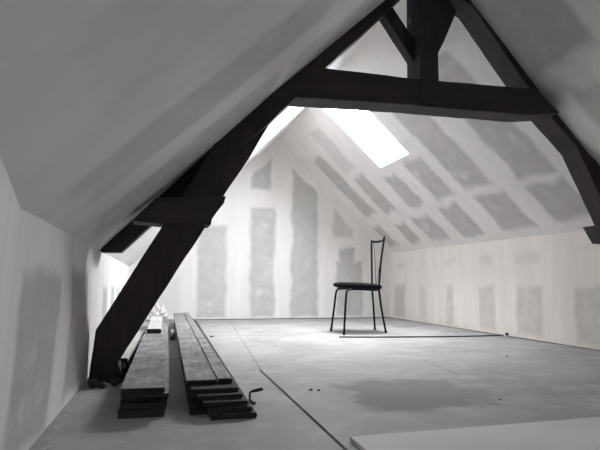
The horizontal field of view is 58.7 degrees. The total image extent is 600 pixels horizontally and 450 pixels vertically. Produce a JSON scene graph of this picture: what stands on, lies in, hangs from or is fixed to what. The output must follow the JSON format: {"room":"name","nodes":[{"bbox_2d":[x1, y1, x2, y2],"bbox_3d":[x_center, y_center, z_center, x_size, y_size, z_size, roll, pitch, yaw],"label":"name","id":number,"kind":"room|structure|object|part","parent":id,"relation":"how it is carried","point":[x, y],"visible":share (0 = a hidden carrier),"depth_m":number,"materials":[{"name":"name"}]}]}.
{"room":"attic","nodes":[
{"label":"attic","id":0,"kind":"room"},
{"bbox_2d":[0,156,129,449],"bbox_3d":[-0.843,0.286,1.797,0.254,0.709,9.348,2,-6,-15],"label":"wall","id":1,"kind":"structure","parent":0,"point":[56,288],"depth_m":1.47,"materials":[{"name":"white paint"}]},
{"bbox_2d":[0,0,384,266],"bbox_3d":[-0.016,-0.759,2.078,1.884,1.941,9.288,2,-6,-15],"label":"ceiling","id":2,"kind":"structure","parent":0,"point":[105,105],"depth_m":1.18,"materials":[{"name":"white paint"}]},
{"bbox_2d":[129,140,389,319],"bbox_3d":[-0.406,0.017,6.666,3.441,2.264,0.120,2,-6,-15],"label":"wall","id":3,"kind":"structure","parent":0,"point":[278,243],"depth_m":6.63,"materials":[{"name":"white paint"}]},
{"bbox_2d":[195,317,388,319],"bbox_3d":[-0.423,1.140,6.581,3.241,0.030,0.130,2,-6,-15],"label":"trim","id":4,"kind":"structure","parent":3,"relation":"attached to","point":[356,317],"depth_m":6.59,"materials":[{"name":"grey wood"}]},
{"bbox_2d":[29,317,599,449],"bbox_3d":[0.782,0.774,2.136,3.841,0.160,9.648,2,-6,-15],"label":"floor","id":5,"kind":"structure","parent":0,"point":[367,386],"depth_m":2.29,"materials":[{"name":"grey concrete"}]},
{"bbox_2d":[88,378,98,387],"bbox_3d":[-0.882,0.677,2.293,0.048,0.044,0.050,6,-8,-43],"label":"lump","id":6,"kind":"object","parent":5,"relation":"on","point":[92,383],"visible":0.93,"depth_m":2.28,"materials":[{"name":"black"}]},
{"bbox_2d":[97,381,106,388],"bbox_3d":[-0.845,0.682,2.279,0.037,0.030,0.040,0,-6,0],"label":"lump","id":7,"kind":"object","parent":5,"relation":"on","point":[101,385],"visible":1,"depth_m":2.27,"materials":[{"name":"black"}]},
{"bbox_2d":[110,378,121,385],"bbox_3d":[-0.803,0.685,2.333,0.052,0.036,0.050,2,-6,-15],"label":"lump","id":8,"kind":"object","parent":5,"relation":"on","point":[115,381],"visible":1,"depth_m":2.32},
{"bbox_2d":[121,341,140,371],"bbox_3d":[-1.026,0.774,3.297,0.054,0.059,1.304,2,-6,-13],"label":"block","id":9,"kind":"object","parent":5,"relation":"on","point":[130,360],"visible":0.15,"depth_m":2.79,"materials":[{"name":"black wood"}]},
{"bbox_2d":[120,331,144,361],"bbox_3d":[-1.027,0.735,3.316,0.047,0.020,1.453,2,-6,-13],"label":"plank","id":10,"kind":"object","parent":9,"relation":"on","point":[134,343],"visible":0.84,"depth_m":3.08,"materials":[{"name":"grey wood"}]},
{"bbox_2d":[117,406,164,418],"bbox_3d":[-0.978,0.822,3.580,0.155,0.024,3.703,2,-6,-14],"label":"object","id":11,"kind":"object","parent":5,"relation":"on","point":[129,414],"visible":0.03,"depth_m":1.79,"materials":[{"name":"black wood"}]},
{"bbox_2d":[120,401,166,410],"bbox_3d":[-0.975,0.799,3.594,0.155,0.024,3.704,2,-6,-14],"label":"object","id":12,"kind":"object","parent":11,"relation":"on","point":[156,404],"visible":0.05,"depth_m":1.81,"materials":[{"name":"black wood"}]},
{"bbox_2d":[120,395,167,402],"bbox_3d":[-0.975,0.778,3.607,0.159,0.022,3.704,2,-6,-14],"label":"wooden floorboards","id":13,"kind":"object","parent":12,"relation":"on","point":[152,399],"visible":0.05,"depth_m":1.82,"materials":[{"name":"black wood"}]},
{"bbox_2d":[122,318,168,398],"bbox_3d":[-0.961,0.757,3.571,0.155,0.012,3.704,2,-6,-14],"label":"wooden floorboards","id":14,"kind":"object","parent":13,"relation":"on","point":[166,392],"visible":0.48,"depth_m":1.88,"materials":[{"name":"grey wood"}]},
{"bbox_2d":[120,318,165,394],"bbox_3d":[-0.970,0.741,3.570,0.147,0.020,3.704,2,-6,-14],"label":"wooden floorboards","id":15,"kind":"object","parent":14,"relation":"on","point":[146,372],"visible":0.84,"depth_m":2.21,"materials":[{"name":"grey wood"}]},
{"bbox_2d":[147,316,161,333],"bbox_3d":[-1.152,0.787,4.267,0.096,0.030,1.353,2,-6,-14],"label":"board offcut","id":16,"kind":"object","parent":15,"relation":"on","point":[155,324],"visible":1,"depth_m":3.89,"materials":[{"name":"grey wood"}]},
{"bbox_2d":[148,304,167,318],"bbox_3d":[-1.360,0.823,5.130,0.186,0.136,0.416,2,-6,-15],"label":"plastic wrap","id":17,"kind":"object","parent":15,"relation":"on","point":[157,311],"visible":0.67,"depth_m":5.02,"materials":[{"name":"white plastic"}]},
{"bbox_2d":[169,329,174,339],"bbox_3d":[-0.994,0.854,4.163,0.047,0.082,0.104,2,-6,-15],"label":"chunk","id":18,"kind":"object","parent":5,"relation":"on","point":[172,332],"visible":1,"depth_m":4.14,"materials":[{"name":"grey"}]},
{"bbox_2d":[174,322,205,414],"bbox_3d":[-0.845,0.852,3.823,0.055,0.018,4.103,2,-6,-14],"label":"batten","id":19,"kind":"object","parent":5,"relation":"on","point":[192,411],"visible":0.27,"depth_m":1.85,"materials":[{"name":"black wood"}]},
{"bbox_2d":[174,321,202,408],"bbox_3d":[-0.850,0.834,3.828,0.048,0.018,4.104,2,-6,-14],"label":"batten","id":20,"kind":"object","parent":19,"relation":"on","point":[199,405],"visible":0.25,"depth_m":1.86,"materials":[{"name":"black wood"}]},
{"bbox_2d":[187,385,199,403],"bbox_3d":[-0.857,0.817,3.834,0.037,0.018,4.104,2,-6,-14],"label":"batten","id":21,"kind":"object","parent":20,"relation":"on","point":[192,397],"visible":0.07,"depth_m":1.87,"materials":[{"name":"black wood"}]},
{"bbox_2d":[196,321,256,420],"bbox_3d":[-0.713,0.852,3.815,0.155,0.018,4.204,2,-6,-13],"label":"wooden floorboards","id":22,"kind":"object","parent":5,"relation":"on","point":[239,415],"visible":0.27,"depth_m":1.79,"materials":[{"name":"grey wood"}]},
{"bbox_2d":[194,319,251,413],"bbox_3d":[-0.732,0.835,3.829,0.153,0.018,4.203,2,-6,-14],"label":"wooden floorboards","id":23,"kind":"object","parent":22,"relation":"on","point":[212,410],"visible":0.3,"depth_m":1.80,"materials":[{"name":"grey wood"}]},
{"bbox_2d":[192,318,247,407],"bbox_3d":[-0.750,0.818,3.837,0.153,0.018,4.203,2,-6,-14],"label":"wooden floorboards","id":24,"kind":"object","parent":23,"relation":"on","point":[242,401],"visible":0.29,"depth_m":1.82,"materials":[{"name":"grey wood"}]},
{"bbox_2d":[195,379,242,399],"bbox_3d":[-0.780,0.804,3.870,0.160,0.014,4.204,2,-6,-14],"label":"wooden floorboards","id":25,"kind":"object","parent":24,"relation":"on","point":[219,395],"visible":0.12,"depth_m":1.85,"materials":[{"name":"grey wood"}]},
{"bbox_2d":[189,335,238,393],"bbox_3d":[-0.802,0.793,3.907,0.167,0.014,4.203,2,-6,-14],"label":"wooden floorboards","id":26,"kind":"object","parent":25,"relation":"on","point":[223,387],"visible":0.09,"depth_m":1.89,"materials":[{"name":"grey wood"}]},
{"bbox_2d":[173,313,216,385],"bbox_3d":[-0.854,0.780,3.942,0.113,0.018,4.154,2,-6,-14],"label":"wooden floorboards","id":27,"kind":"object","parent":26,"relation":"on","point":[197,370],"visible":1,"depth_m":2.50,"materials":[{"name":"grey wood"}]},
{"bbox_2d":[184,313,232,383],"bbox_3d":[-0.780,0.786,3.998,0.058,0.018,4.204,2,-6,-14],"label":"wooden floorboards","id":28,"kind":"object","parent":26,"relation":"on","point":[221,374],"visible":0.89,"depth_m":2.54,"materials":[{"name":"grey wood"}]},
{"bbox_2d":[249,387,262,403],"bbox_3d":[-0.165,0.653,2.044,0.060,0.046,0.082,2,-6,-15],"label":"iron bracket","id":29,"kind":"object","parent":5,"relation":"on","point":[261,388],"visible":1,"depth_m":2.06,"materials":[{"name":"black metal"}]},
{"bbox_2d":[88,0,599,382],"bbox_3d":[0.577,-0.342,2.979,3.258,2.235,0.511,1,-6,-9],"label":"roof truss","id":30,"kind":"object","parent":5,"relation":"on","point":[188,206],"visible":0.98,"depth_m":2.77,"materials":[{"name":"brown wood"}]},
{"bbox_2d":[121,362,126,377],"bbox_3d":[-0.829,0.678,2.492,0.041,0.083,0.070,2,-6,-15],"label":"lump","id":31,"kind":"object","parent":30,"relation":"on","point":[123,365],"visible":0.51,"depth_m":2.48,"materials":[{"name":"black"}]},
{"bbox_3d":[-0.517,0.030,2.637,0.913,1.407,0.140,2,-6,-15],"label":"inclined leg","id":32,"kind":"part","parent":30,"relation":"part of","materials":[{"name":"brown wood"}]},
{"bbox_3d":[0.678,-1.034,2.968,0.111,0.786,0.160,2,-6,-15],"label":"king post","id":33,"kind":"part","parent":30,"relation":"part of","materials":[{"name":"brown wood"}]},
{"bbox_3d":[1.845,0.122,3.270,0.629,1.390,0.140,2,-6,-15],"label":"inclined leg","id":34,"kind":"part","parent":30,"relation":"part of","materials":[{"name":"brown wood"}]},
{"bbox_2d":[330,236,386,334],"bbox_3d":[0.552,0.546,4.946,0.486,0.881,0.448,2,-6,-15],"label":"chair","id":35,"kind":"object","parent":5,"relation":"on","point":[347,286],"visible":1,"depth_m":4.84,"materials":[{"name":"black metal"}]},
{"bbox_3d":[0.375,0.791,5.049,0.187,0.395,0.021,2,-6,-15],"label":"leg","id":36,"kind":"part","parent":35,"relation":"part of","materials":[{"name":"black paint"}]},
{"bbox_3d":[0.450,0.755,4.701,0.176,0.395,0.023,5,-7,-34],"label":"leg","id":37,"kind":"part","parent":35,"relation":"part of","materials":[{"name":"black paint"}]},
{"bbox_3d":[0.531,0.561,4.945,0.444,0.064,0.435,2,-6,-15],"label":"seat","id":38,"kind":"part","parent":35,"relation":"part of","materials":[{"name":"black leather"}]},
{"bbox_3d":[0.708,0.801,5.152,0.055,0.402,0.019,5,-8,-37],"label":"leg","id":39,"kind":"part","parent":35,"relation":"part of","materials":[{"name":"black paint"}]},
{"bbox_3d":[0.745,0.768,4.839,0.109,0.404,0.025,5,-7,-36],"label":"leg","id":40,"kind":"part","parent":35,"relation":"part of","materials":[{"name":"black paint"}]},
{"bbox_2d":[339,333,508,337],"bbox_3d":[1.057,0.926,4.492,1.476,0.037,0.040,1,-6,-7],"label":"cable","id":41,"kind":"object","parent":5,"relation":"on","point":[506,333],"visible":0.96,"depth_m":4.45,"materials":[{"name":"black rubber"}]},
{"bbox_2d":[350,417,599,449],"bbox_3d":[1.006,0.589,1.197,1.498,0.012,1.190,2,-6,-15],"label":"sheet","id":42,"kind":"object","parent":5,"relation":"on","point":[582,433],"visible":1,"depth_m":1.54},
{"bbox_2d":[278,0,599,252],"bbox_3d":[1.703,-0.811,2.551,1.677,1.712,9.288,2,-6,-15],"label":"ceiling","id":43,"kind":"structure","parent":0,"point":[446,181],"depth_m":4.06,"materials":[{"name":"white paint"}]},
{"bbox_2d":[339,109,397,151],"bbox_3d":[0.596,-1.076,5.010,0.650,0.652,0.665,2,-6,-15],"label":"window","id":44,"kind":"structure","parent":43,"relation":"attached to","point":[393,141],"depth_m":5.30,"materials":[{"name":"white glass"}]},
{"bbox_2d":[389,230,599,349],"bbox_3d":[2.395,0.312,2.675,0.120,0.882,9.348,2,-6,-15],"label":"wall","id":45,"kind":"structure","parent":0,"point":[546,288],"depth_m":4.59,"materials":[{"name":"white paint"}]},
{"bbox_2d":[390,317,599,350],"bbox_3d":[2.412,0.743,2.635,0.120,0.030,9.348,2,-6,-15],"label":"trim","id":46,"kind":"structure","parent":45,"relation":"attached to","point":[390,317],"depth_m":4.50,"materials":[{"name":"grey wood"}]}
]}

